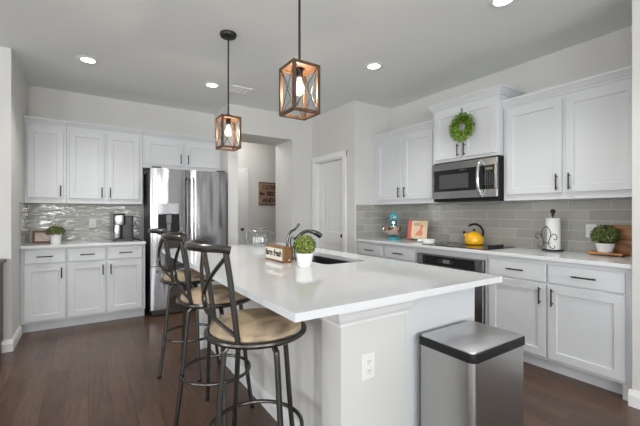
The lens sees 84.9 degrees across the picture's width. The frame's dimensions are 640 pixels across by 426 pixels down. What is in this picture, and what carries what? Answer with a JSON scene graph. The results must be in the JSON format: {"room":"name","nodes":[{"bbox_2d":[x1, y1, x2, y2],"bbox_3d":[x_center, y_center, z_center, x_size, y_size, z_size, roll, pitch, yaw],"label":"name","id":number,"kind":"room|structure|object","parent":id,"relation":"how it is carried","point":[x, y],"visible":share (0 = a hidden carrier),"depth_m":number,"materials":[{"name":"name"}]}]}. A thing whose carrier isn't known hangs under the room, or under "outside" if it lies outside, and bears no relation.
{"room":"kitchen","nodes":[
{"label":"kitchen","id":0,"kind":"room"},
{"bbox_2d":[0,46,12,339],"bbox_3d":[-4.674,-0.125,2.003,4.415,2.750,0.100,0,0,-34],"label":"wall","id":1,"kind":"structure","parent":0,"point":[6,54],"depth_m":3.16,"materials":[{"name":"white paint"}]},
{"bbox_2d":[2,325,22,352],"bbox_3d":[-4.790,1.196,2.192,4.431,0.108,0.576,0,0,-34],"label":"baseboard","id":2,"kind":"structure","parent":1,"relation":"attached to","point":[9,345],"depth_m":3.19,"materials":[{"name":"white paint"}]},
{"bbox_2d":[13,53,27,334],"bbox_3d":[-3.179,-0.125,3.652,0.100,2.750,1.000,0,0,-34],"label":"wall","id":3,"kind":"structure","parent":0,"point":[20,85],"depth_m":3.47,"materials":[{"name":"white paint"}]},
{"bbox_2d":[20,203,28,245],"bbox_3d":[-3.238,0.112,3.841,0.009,0.447,0.620,0,0,-34],"label":"tiled wall","id":4,"kind":"structure","parent":3,"relation":"attached to","point":[24,207],"depth_m":3.79,"materials":[{"name":"grey tile"}]},
{"bbox_2d":[28,85,213,240],"bbox_3d":[-2.576,-0.125,4.710,2.273,2.750,0.100,0,0,-34],"label":"wall","id":5,"kind":"structure","parent":0,"point":[42,102],"depth_m":4.59,"materials":[{"name":"white paint"}]},
{"bbox_2d":[24,115,66,203],"bbox_3d":[-3.148,-0.589,4.038,0.373,0.943,0.382,0,0,-34],"label":"upper cabinet","id":6,"kind":"object","parent":5,"relation":"attached to","point":[45,139],"visible":0.9,"depth_m":3.91,"materials":[{"name":"white paint"}]},
{"bbox_2d":[29,204,138,241],"bbox_3d":[-2.923,0.112,4.416,1.150,0.447,0.009,0,0,-34],"label":"tiled wall","id":7,"kind":"structure","parent":5,"relation":"attached to","point":[74,218],"depth_m":4.36,"materials":[{"name":"grey tile"}]},
{"bbox_2d":[89,218,95,227],"bbox_3d":[-2.880,0.120,4.433,0.074,0.116,0.009,0,0,-34],"label":"wall outlet","id":8,"kind":"object","parent":7,"relation":"attached to","point":[92,221],"visible":1,"depth_m":4.43,"materials":[{"name":"white plastic"}]},
{"bbox_2d":[66,120,142,204],"bbox_3d":[-2.664,-0.589,4.359,0.785,0.943,0.382,0,0,-34],"label":"upper cabinet","id":9,"kind":"object","parent":5,"relation":"attached to","point":[105,162],"visible":1,"depth_m":4.24,"materials":[{"name":"white paint"}]},
{"bbox_2d":[143,130,220,171],"bbox_3d":[-1.915,-0.824,4.854,1.005,0.472,0.382,0,0,-34],"label":"upper cabinet","id":10,"kind":"object","parent":5,"relation":"attached to","point":[167,150],"visible":0.81,"depth_m":4.70,"materials":[{"name":"white paint"}]},
{"bbox_2d":[238,142,275,244],"bbox_3d":[-1.102,-0.125,6.286,3.500,2.750,1.300,0,0,-34],"label":"wall","id":11,"kind":"structure","parent":0,"point":[260,159],"depth_m":6.89,"materials":[{"name":"white paint"}]},
{"bbox_2d":[238,172,244,244],"bbox_3d":[-1.760,0.230,6.454,0.790,2.020,0.086,0,0,-34],"label":"door","id":12,"kind":"structure","parent":11,"relation":"in","point":[241,176],"depth_m":6.65,"materials":[{"name":"white paint"}]},
{"bbox_2d":[238,168,248,244],"bbox_3d":[-1.779,0.193,6.484,0.960,2.115,0.022,0,0,-34],"label":"trim","id":13,"kind":"structure","parent":11,"relation":"attached to","point":[243,170],"depth_m":6.71,"materials":[{"name":"white paint"}]},
{"bbox_2d":[258,182,275,204],"bbox_3d":[-0.916,-0.393,7.053,0.688,0.451,0.025,0,0,-34],"label":"wall sign","id":14,"kind":"object","parent":11,"relation":"attached to","point":[266,191],"visible":0.54,"depth_m":6.95,"materials":[{"name":"brown wood"}]},
{"bbox_2d":[214,104,311,245],"bbox_3d":[-0.889,-0.125,5.450,1.357,2.750,0.730,0,0,-34],"label":"wall","id":15,"kind":"structure","parent":0,"point":[292,138],"depth_m":5.36,"materials":[{"name":"white paint"}]},
{"bbox_2d":[0,0,631,117],"bbox_3d":[-1.065,-1.530,0.974,9.500,0.060,10.200,0,0,-34],"label":"ceiling","id":16,"kind":"structure","parent":0,"point":[153,52],"depth_m":3.11,"materials":[{"name":"paint"}]},
{"bbox_2d":[76,55,99,63],"bbox_3d":[-2.265,-1.497,3.417,0.196,0.006,0.196,0,0,-34],"label":"recessed light","id":17,"kind":"object","parent":16,"relation":"in","point":[85,59],"visible":1,"depth_m":3.40,"materials":[{"name":"white plastic"}]},
{"bbox_2d":[203,82,220,87],"bbox_3d":[-1.259,-1.497,4.083,0.196,0.006,0.196,0,0,-34],"label":"recessed light","id":18,"kind":"object","parent":16,"relation":"in","point":[207,84],"visible":1,"depth_m":4.08,"materials":[{"name":"white plastic"}]},
{"bbox_2d":[216,30,240,150],"bbox_3d":[-0.765,-1.019,2.923,0.165,0.962,0.165,0,0,-34],"label":"pendant light","id":19,"kind":"object","parent":16,"relation":"hanging from","point":[229,35],"visible":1,"depth_m":2.90,"materials":[{"name":"brown wood"}]},
{"bbox_2d":[226,118,230,124],"bbox_3d":[-0.765,-0.765,2.923,0.038,0.050,0.037,0,0,-33],"label":"socket","id":20,"kind":"object","parent":19,"relation":"attached to","point":[228,120],"depth_m":2.91,"materials":[{"name":"black metal"}]},
{"bbox_2d":[226,85,252,94],"bbox_3d":[-0.973,-1.494,4.237,0.255,0.012,0.220,0,0,-34],"label":"ceiling vent","id":21,"kind":"object","parent":16,"relation":"in","point":[235,89],"visible":0.94,"depth_m":4.23,"materials":[{"name":"white plastic"}]},
{"bbox_2d":[279,0,319,120],"bbox_3d":[-0.112,-1.016,1.899,0.165,0.966,0.165,0,0,-34],"label":"pendant light","id":22,"kind":"object","parent":16,"relation":"hanging from","point":[298,68],"visible":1,"depth_m":1.89,"materials":[{"name":"brown wood"}]},
{"bbox_2d":[296,68,302,78],"bbox_3d":[-0.112,-0.760,1.899,0.038,0.050,0.037,0,0,-33],"label":"socket","id":23,"kind":"object","parent":22,"relation":"attached to","point":[298,75],"depth_m":1.88,"materials":[{"name":"black metal"}]},
{"bbox_2d":[364,62,383,69],"bbox_3d":[0.549,-1.497,3.559,0.196,0.006,0.196,0,0,-34],"label":"recessed light","id":24,"kind":"object","parent":16,"relation":"in","point":[372,65],"visible":1,"depth_m":3.56,"materials":[{"name":"white plastic"}]},
{"bbox_2d":[488,0,516,8],"bbox_3d":[1.285,-1.497,2.459,0.196,0.006,0.196,0,0,-34],"label":"recessed light","id":25,"kind":"object","parent":16,"relation":"in","point":[495,4],"visible":1,"depth_m":2.49,"materials":[{"name":"white plastic"}]},
{"bbox_2d":[0,305,639,425],"bbox_3d":[-1.065,1.280,0.974,9.500,0.060,10.200,0,0,-34],"label":"floor","id":26,"kind":"structure","parent":0,"point":[104,373],"depth_m":2.49,"materials":[{"name":"brown wood"}]},
{"bbox_2d":[0,259,6,354],"bbox_3d":[-3.220,0.828,2.662,1.208,0.845,0.362,0,0,-34],"label":"sideboard","id":27,"kind":"object","parent":26,"relation":"on","point":[2,261],"visible":1,"depth_m":3.07,"materials":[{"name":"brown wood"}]},
{"bbox_2d":[20,247,66,332],"bbox_3d":[-3.068,0.809,3.928,0.386,0.882,0.650,0,0,-34],"label":"base cabinet","id":28,"kind":"object","parent":26,"relation":"on","point":[43,272],"visible":0.94,"depth_m":3.70,"materials":[{"name":"white paint"}]},
{"bbox_2d":[67,244,144,326],"bbox_3d":[-2.584,0.809,4.248,0.769,0.882,0.650,0,0,-34],"label":"base cabinet","id":29,"kind":"object","parent":26,"relation":"on","point":[105,283],"visible":0.99,"depth_m":3.99,"materials":[{"name":"white paint"}]},
{"bbox_2d":[20,238,145,248],"bbox_3d":[-2.747,0.351,4.145,1.161,0.030,0.635,0,0,-34],"label":"countertop","id":30,"kind":"structure","parent":29,"relation":"on","point":[81,243],"depth_m":3.92,"materials":[{"name":"white stone"}]},
{"bbox_2d":[32,231,49,242],"bbox_3d":[-3.156,0.265,3.979,0.180,0.140,0.044,0,0,-34],"label":"picture frame","id":31,"kind":"object","parent":30,"relation":"on","point":[37,236],"visible":0.88,"depth_m":3.97,"materials":[{"name":"brown wood"}]},
{"bbox_2d":[35,233,49,240],"bbox_3d":[-3.158,0.265,3.984,0.136,0.100,0.024,0,0,-33],"label":"picture","id":32,"kind":"object","parent":31,"relation":"attached to","point":[38,236],"depth_m":3.98},
{"bbox_2d":[45,225,65,243],"bbox_3d":[-2.956,0.233,3.920,0.177,0.204,0.187,0,0,6],"label":"potted plant","id":33,"kind":"object","parent":30,"relation":"on","point":[55,232],"visible":1,"depth_m":3.88,"materials":[{"name":"green plant"}]},
{"bbox_2d":[112,214,133,241],"bbox_3d":[-2.453,0.168,4.351,0.219,0.334,0.296,0,0,-34],"label":"coffee maker","id":34,"kind":"object","parent":30,"relation":"on","point":[122,225],"visible":1,"depth_m":4.25,"materials":[{"name":"grey plastic"}]},
{"bbox_2d":[148,228,219,381],"bbox_3d":[-1.070,0.683,2.781,0.528,1.134,0.461,0,0,-12],"label":"bar stool","id":35,"kind":"object","parent":26,"relation":"on","point":[168,278],"visible":0.66,"depth_m":2.65,"materials":[{"name":"brown metal"}]},
{"bbox_2d":[144,166,226,315],"bbox_3d":[-1.803,0.339,4.694,0.930,1.822,0.722,0,0,-34],"label":"refrigerator","id":36,"kind":"object","parent":26,"relation":"on","point":[193,203],"visible":0.62,"depth_m":4.37,"materials":[{"name":"grey metal"}]},
{"bbox_2d":[161,232,253,425],"bbox_3d":[-0.677,0.683,2.135,0.528,1.134,0.464,0,0,-3],"label":"bar stool","id":37,"kind":"object","parent":26,"relation":"on","point":[191,299],"visible":0.78,"depth_m":2.03,"materials":[{"name":"brown metal"}]},
{"bbox_2d":[184,239,306,425],"bbox_3d":[-0.320,0.683,1.552,0.528,1.134,0.461,0,0,-17],"label":"bar stool","id":38,"kind":"object","parent":26,"relation":"on","point":[253,328],"visible":0.95,"depth_m":1.44,"materials":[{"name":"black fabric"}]},
{"bbox_2d":[198,281,474,425],"bbox_3d":[-0.141,0.808,2.649,1.023,0.883,2.326,0,0,-34],"label":"kitchen island","id":39,"kind":"object","parent":26,"relation":"on","point":[328,388],"visible":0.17,"depth_m":1.67,"materials":[{"name":"white paint"}]},
{"bbox_2d":[162,243,501,322],"bbox_3d":[-0.259,0.351,2.590,1.272,0.030,2.555,0,0,-34],"label":"island countertop","id":40,"kind":"structure","parent":39,"relation":"on","point":[296,293],"depth_m":1.78,"materials":[{"name":"white stone"}]},
{"bbox_2d":[246,225,275,245],"bbox_3d":[-0.623,0.230,3.641,0.340,0.212,0.340,0,0,-34],"label":"cake dome","id":41,"kind":"object","parent":40,"relation":"on","point":[260,225],"visible":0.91,"depth_m":3.69,"materials":[{"name":"clear glass"}]},
{"bbox_2d":[265,244,291,262],"bbox_3d":[-0.298,0.282,2.488,0.074,0.108,0.291,0,0,-34],"label":"block sign","id":42,"kind":"object","parent":40,"relation":"on","point":[274,252],"visible":1,"depth_m":2.41,"materials":[{"name":"brown wood"}]},
{"bbox_2d":[286,223,321,260],"bbox_3d":[-0.111,0.202,2.548,0.284,0.267,0.059,0,0,-24],"label":"faucet","id":43,"kind":"object","parent":40,"relation":"on","point":[318,234],"visible":0.76,"depth_m":2.51,"materials":[{"name":"silver metal"}]},
{"bbox_2d":[293,235,315,267],"bbox_3d":[-0.097,0.234,2.204,0.154,0.202,0.149,0,0,-34],"label":"potted plant","id":44,"kind":"object","parent":40,"relation":"on","point":[304,248],"visible":1,"depth_m":2.16,"materials":[{"name":"green plant"}]},
{"bbox_2d":[296,256,348,263],"bbox_3d":[0.001,0.471,2.675,0.403,0.208,0.728,0,0,-34],"label":"sink","id":45,"kind":"object","parent":40,"relation":"in","point":[318,259],"visible":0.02,"depth_m":2.92,"materials":[{"name":"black metal"}]},
{"bbox_2d":[362,351,374,381],"bbox_3d":[0.214,0.672,1.539,0.074,0.116,0.009,0,0,-34],"label":"wall outlet","id":46,"kind":"object","parent":39,"relation":"attached to","point":[368,359],"visible":1,"depth_m":1.53,"materials":[{"name":"white plastic"}]},
{"bbox_2d":[366,358,371,365],"bbox_3d":[0.215,0.651,1.537,0.034,0.030,0.003,0,0,-34],"label":"socket","id":47,"kind":"object","parent":46,"relation":"attached to","point":[368,360],"depth_m":1.54,"materials":[{"name":"white plastic"}]},
{"bbox_2d":[366,367,371,375],"bbox_3d":[0.215,0.693,1.537,0.034,0.030,0.003,0,0,-34],"label":"socket","id":48,"kind":"object","parent":46,"relation":"attached to","point":[368,369],"depth_m":1.54,"materials":[{"name":"white plastic"}]},
{"bbox_2d":[358,241,416,262],"bbox_3d":[1.013,0.809,4.405,0.664,0.882,1.005,0,0,-34],"label":"base cabinet","id":49,"kind":"object","parent":26,"relation":"on","point":[387,251],"visible":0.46,"depth_m":4.17,"materials":[{"name":"white paint"}]},
{"bbox_2d":[417,247,487,324],"bbox_3d":[1.538,0.809,3.662,0.608,0.882,0.810,0,0,-34],"label":"base cabinet","id":50,"kind":"object","parent":26,"relation":"on","point":[419,250],"visible":0.16,"depth_m":3.32,"materials":[{"name":"white paint"}]},
{"bbox_2d":[417,253,484,323],"bbox_3d":[1.482,0.737,3.625,0.646,0.617,0.766,0,0,-34],"label":"oven","id":51,"kind":"object","parent":50,"relation":"in","point":[467,264],"visible":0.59,"depth_m":3.29,"materials":[{"name":"grey metal"}]},
{"bbox_2d":[419,321,524,425],"bbox_3d":[0.733,0.914,1.659,0.426,0.671,0.327,0,0,-34],"label":"trash can","id":52,"kind":"object","parent":26,"relation":"on","point":[472,371],"visible":1,"depth_m":1.56,"materials":[{"name":"silver metal"}]},
{"bbox_2d":[488,255,631,394],"bbox_3d":[2.019,0.809,2.884,0.664,0.882,1.015,0,0,-34],"label":"base cabinet","id":53,"kind":"object","parent":26,"relation":"on","point":[574,320],"visible":0.9,"depth_m":2.61,"materials":[{"name":"white paint"}]},
{"bbox_2d":[356,237,631,268],"bbox_3d":[1.529,0.351,3.646,0.645,0.030,2.827,0,0,-34],"label":"countertop","id":54,"kind":"structure","parent":53,"relation":"on","point":[625,262],"depth_m":2.94,"materials":[{"name":"white stone"}]},
{"bbox_2d":[383,212,401,239],"bbox_3d":[0.969,0.160,4.555,0.218,0.352,0.306,0,0,31],"label":"stand mixer","id":55,"kind":"object","parent":54,"relation":"on","point":[393,230],"visible":1,"depth_m":4.46,"materials":[{"name":"teal metal"}]},
{"bbox_2d":[383,226,401,236],"bbox_3d":[0.935,0.233,4.504,0.243,0.135,0.212,0,0,-33],"label":"bowl","id":56,"kind":"object","parent":55,"relation":"on","point":[393,231],"depth_m":4.45,"materials":[{"name":"metal"}]},
{"bbox_2d":[417,238,434,242],"bbox_3d":[1.228,0.312,4.046,0.199,0.046,0.096,0,0,25],"label":"spoon rest","id":57,"kind":"object","parent":54,"relation":"on","point":[422,239],"visible":1,"depth_m":4.00,"materials":[{"name":"white ceramic"}]},
{"bbox_2d":[422,242,514,249],"bbox_3d":[1.531,0.321,3.657,0.510,0.030,0.760,0,0,-34],"label":"cooktop","id":58,"kind":"object","parent":54,"relation":"in","point":[448,244],"visible":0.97,"depth_m":3.49,"materials":[{"name":"black glass"}]},
{"bbox_2d":[463,223,483,244],"bbox_3d":[1.643,0.214,3.732,0.188,0.227,0.188,0,0,-6],"label":"kettle","id":59,"kind":"object","parent":58,"relation":"on","point":[472,238],"visible":1,"depth_m":3.68,"materials":[{"name":"yellow metal"}]},
{"bbox_2d":[535,209,563,251],"bbox_3d":[2.089,0.148,3.140,0.164,0.374,0.217,0,0,-16],"label":"paper towel holder","id":60,"kind":"object","parent":54,"relation":"on","point":[552,211],"visible":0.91,"depth_m":3.13,"materials":[{"name":"black metal"}]},
{"bbox_2d":[545,218,560,249],"bbox_3d":[2.089,0.180,3.140,0.114,0.278,0.114,0,0,-34],"label":"paper towel roll","id":61,"kind":"object","parent":60,"relation":"on","point":[554,224],"visible":0.95,"depth_m":3.09,"materials":[{"name":"white paper"}]},
{"bbox_2d":[587,250,628,256],"bbox_3d":[2.305,0.323,2.809,0.145,0.026,0.230,0,0,-34],"label":"serving board","id":62,"kind":"object","parent":54,"relation":"on","point":[619,254],"visible":0.98,"depth_m":2.76,"materials":[{"name":"brown wood"}]},
{"bbox_2d":[589,224,620,252],"bbox_3d":[2.282,0.198,2.803,0.205,0.222,0.209,0,0,-34],"label":"potted plant","id":63,"kind":"object","parent":62,"relation":"on","point":[605,235],"visible":1,"depth_m":2.76,"materials":[{"name":"green plant"}]},
{"bbox_2d":[611,225,631,255],"bbox_3d":[2.463,0.214,2.754,0.036,0.242,0.275,0,0,-34],"label":"cutting board","id":64,"kind":"object","parent":54,"relation":"on","point":[624,245],"visible":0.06,"depth_m":2.79,"materials":[{"name":"brown wood"}]},
{"bbox_2d":[623,384,631,400],"bbox_3d":[2.084,1.200,2.349,0.070,0.099,0.062,0,0,-34],"label":"trim","id":65,"kind":"structure","parent":53,"relation":"attached to","point":[625,387],"depth_m":2.34,"materials":[{"name":"white paint"}]},
{"bbox_2d":[312,100,390,253],"bbox_3d":[0.295,-0.125,5.502,0.675,2.750,1.610,0,0,-34],"label":"wall","id":66,"kind":"structure","parent":0,"point":[350,127],"depth_m":4.78,"materials":[{"name":"white paint"}]},
{"bbox_2d":[312,150,346,252],"bbox_3d":[0.146,0.192,5.158,0.093,2.117,0.873,0,0,-34],"label":"trim","id":67,"kind":"structure","parent":66,"relation":"attached to","point":[339,155],"depth_m":5.04,"materials":[{"name":"white paint"}]},
{"bbox_2d":[319,159,341,251],"bbox_3d":[0.171,0.236,5.174,0.090,2.011,0.677,0,0,-34],"label":"door","id":68,"kind":"structure","parent":66,"relation":"in","point":[330,173],"depth_m":5.21,"materials":[{"name":"white paint"}]},
{"bbox_2d":[356,205,390,238],"bbox_3d":[0.750,0.108,4.832,0.635,0.453,0.009,0,0,-34],"label":"tiled wall","id":69,"kind":"structure","parent":66,"relation":"attached to","point":[371,220],"depth_m":4.81,"materials":[{"name":"grey tile"}]},
{"bbox_2d":[322,26,631,251],"bbox_3d":[1.107,-0.125,4.976,0.100,2.750,5.723,0,0,-34],"label":"wall","id":70,"kind":"structure","parent":0,"point":[612,51],"depth_m":3.30,"materials":[{"name":"white paint"}]},
{"bbox_2d":[371,119,454,204],"bbox_3d":[1.151,-0.590,4.469,0.384,0.940,1.051,0,0,-34],"label":"upper cabinet","id":71,"kind":"object","parent":70,"relation":"attached to","point":[403,157],"visible":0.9,"depth_m":4.33,"materials":[{"name":"white paint"}]},
{"bbox_2d":[427,83,525,163],"bbox_3d":[1.621,-0.875,3.695,0.454,0.645,0.850,0,0,-34],"label":"upper cabinet","id":72,"kind":"object","parent":70,"relation":"attached to","point":[486,139],"visible":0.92,"depth_m":3.47,"materials":[{"name":"white paint"}]},
{"bbox_2d":[449,108,475,142],"bbox_3d":[1.431,-0.901,3.547,0.096,0.370,0.325,0,0,-34],"label":"wreath","id":73,"kind":"object","parent":72,"relation":"hanging from","point":[458,136],"visible":1,"depth_m":3.53,"materials":[{"name":"green plant"}]},
{"bbox_2d":[432,155,503,202],"bbox_3d":[1.598,-0.337,3.679,0.488,0.422,0.740,0,0,-34],"label":"microwave","id":74,"kind":"object","parent":72,"relation":"attached to","point":[478,179],"visible":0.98,"depth_m":3.52,"materials":[{"name":"silver metal"}]},
{"bbox_2d":[391,199,631,251],"bbox_3d":[1.800,0.108,3.830,0.009,0.453,2.837,0,0,-34],"label":"tiled wall","id":75,"kind":"structure","parent":70,"relation":"attached to","point":[516,224],"depth_m":3.53,"materials":[{"name":"grey tile"}]},
{"bbox_2d":[586,224,595,237],"bbox_3d":[2.331,0.150,3.012,0.009,0.116,0.074,0,0,-34],"label":"wall outlet","id":76,"kind":"object","parent":75,"relation":"attached to","point":[589,227],"visible":0.7,"depth_m":3.02,"materials":[{"name":"white plastic"}]},
{"bbox_2d":[501,65,631,201],"bbox_3d":[2.142,-0.590,2.970,0.384,0.940,1.027,0,0,-34],"label":"upper cabinet","id":77,"kind":"object","parent":70,"relation":"attached to","point":[572,140],"visible":0.96,"depth_m":2.83,"materials":[{"name":"white paint"}]},
{"bbox_2d":[632,0,639,391],"bbox_3d":[3.516,-0.125,0.635,0.675,2.750,4.377,0,0,-34],"label":"wall","id":78,"kind":"structure","parent":0,"point":[635,3],"depth_m":2.25,"materials":[{"name":"white paint"}]},
{"bbox_2d":[628,388,639,409],"bbox_3d":[3.224,1.196,0.451,0.016,0.108,4.393,0,0,-34],"label":"baseboard","id":79,"kind":"structure","parent":78,"relation":"attached to","point":[633,395],"depth_m":2.25,"materials":[{"name":"white paint"}]},
{"bbox_3d":[1.220,0.246,4.372,0.174,0.178,0.178,0,0,-33],"label":"easel","id":80,"kind":"object","parent":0,"visible":0},
{"bbox_2d":[407,221,427,238],"bbox_3d":[1.221,0.205,4.373,0.242,0.227,0.087,0,0,32],"label":"cookbook","id":81,"kind":"object","parent":80,"relation":"on","point":[416,229],"visible":0.94,"depth_m":4.36,"materials":[{"name":"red paper"}]},
{"bbox_2d":[415,224,422,235],"bbox_3d":[1.233,0.209,4.351,0.097,0.149,0.045,0,0,34],"label":"print","id":82,"kind":"object","parent":81,"relation":"attached to","point":[418,227],"depth_m":4.35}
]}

